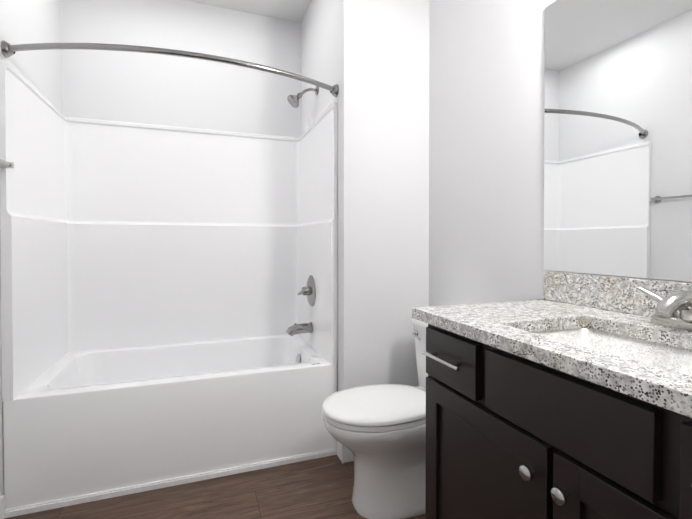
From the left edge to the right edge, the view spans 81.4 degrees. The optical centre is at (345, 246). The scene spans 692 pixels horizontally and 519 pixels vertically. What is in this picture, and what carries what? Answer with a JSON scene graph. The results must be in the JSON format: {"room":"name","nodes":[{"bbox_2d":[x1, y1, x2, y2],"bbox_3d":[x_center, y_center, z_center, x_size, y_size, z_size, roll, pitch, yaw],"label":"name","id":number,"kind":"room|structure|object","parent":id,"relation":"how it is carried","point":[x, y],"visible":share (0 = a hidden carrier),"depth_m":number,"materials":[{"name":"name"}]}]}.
{"room":"bathroom","nodes":[
{"label":"bathroom","id":0,"kind":"room"},
{"bbox_2d":[0,0,61,495],"bbox_3d":[-0.992,-0.219,0.356,0.120,2.650,4.220,0,1,-20],"label":"wall","id":1,"kind":"structure","parent":0,"point":[29,22],"depth_m":1.95,"materials":[{"name":"white paint"}]},
{"bbox_2d":[0,495,4,518],"bbox_3d":[-1.246,1.048,1.262,0.013,0.095,0.748,0,1,-20],"label":"baseboard","id":2,"kind":"structure","parent":1,"relation":"attached to","point":[2,498],"depth_m":1.59,"materials":[{"name":"white"}]},
{"bbox_2d":[0,159,13,167],"bbox_3d":[-1.232,-0.315,1.284,0.062,0.051,0.672,0,1,-20],"label":"towel rail","id":3,"kind":"object","parent":1,"relation":"attached to","point":[4,164],"visible":1,"depth_m":1.56,"materials":[{"name":"silver metal"}]},
{"bbox_2d":[61,0,300,136],"bbox_3d":[-1.064,-0.246,2.639,1.550,2.650,0.120,0,1,-20],"label":"wall","id":4,"kind":"structure","parent":0,"point":[146,88],"depth_m":2.57,"materials":[{"name":"white paint"}]},
{"bbox_2d":[5,455,424,518],"bbox_3d":[-0.054,1.131,0.778,2.320,0.060,4.500,0,1,-20],"label":"floor","id":5,"kind":"structure","parent":0,"point":[320,488],"depth_m":1.73,"materials":[{"name":"brown wood"}]},
{"bbox_2d":[0,40,338,517],"bbox_3d":[-0.821,0.055,2.153,1.427,2.060,0.963,0,1,-20],"label":"tub surround","id":6,"kind":"object","parent":5,"relation":"on","point":[169,306],"visible":1,"depth_m":2.29,"materials":[{"name":"white plastic"}]},
{"bbox_2d":[322,317,427,518],"bbox_3d":[0.238,0.715,1.742,0.698,0.749,0.402,0,1,-20],"label":"toilet","id":7,"kind":"object","parent":5,"relation":"on","point":[378,431],"visible":0.54,"depth_m":1.61,"materials":[{"name":"white ceramic"}]},
{"bbox_2d":[412,271,691,518],"bbox_3d":[0.631,0.597,0.878,0.558,1.005,1.003,0,1,-20],"label":"bathroom vanity","id":8,"kind":"object","parent":5,"relation":"on","point":[569,396],"visible":1,"depth_m":0.89,"materials":[{"name":"black"}]},
{"bbox_2d":[184,0,311,22],"bbox_3d":[-0.054,-1.579,0.746,2.320,0.060,4.500,0,1,-20],"label":"ceiling","id":9,"kind":"structure","parent":0,"point":[293,10],"depth_m":2.64,"materials":[{"name":"white paint"}]},
{"bbox_2d":[301,0,429,391],"bbox_3d":[0.103,-0.245,2.591,0.610,2.650,1.010,0,1,-20],"label":"wall","id":10,"kind":"structure","parent":0,"point":[370,58],"depth_m":2.09,"materials":[{"name":"white paint"}]},
{"bbox_2d":[337,441,353,463],"bbox_3d":[0.197,1.038,2.109,0.476,0.095,0.043,0,1,-20],"label":"baseboard","id":11,"kind":"structure","parent":10,"relation":"attached to","point":[344,454],"depth_m":2.02,"materials":[{"name":"white wood"}]},
{"bbox_2d":[429,0,691,305],"bbox_3d":[1.077,-0.222,0.637,0.120,2.650,3.330,0,1,-20],"label":"wall","id":12,"kind":"structure","parent":0,"point":[486,136],"depth_m":1.74,"materials":[{"name":"white paint"}]},
{"bbox_2d":[544,0,691,281],"bbox_3d":[0.887,-0.378,0.970,0.004,0.937,1.012,0,1,-20],"label":"mirror","id":13,"kind":"object","parent":12,"relation":"attached to","point":[618,146],"visible":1,"depth_m":1.19,"materials":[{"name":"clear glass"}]}
]}

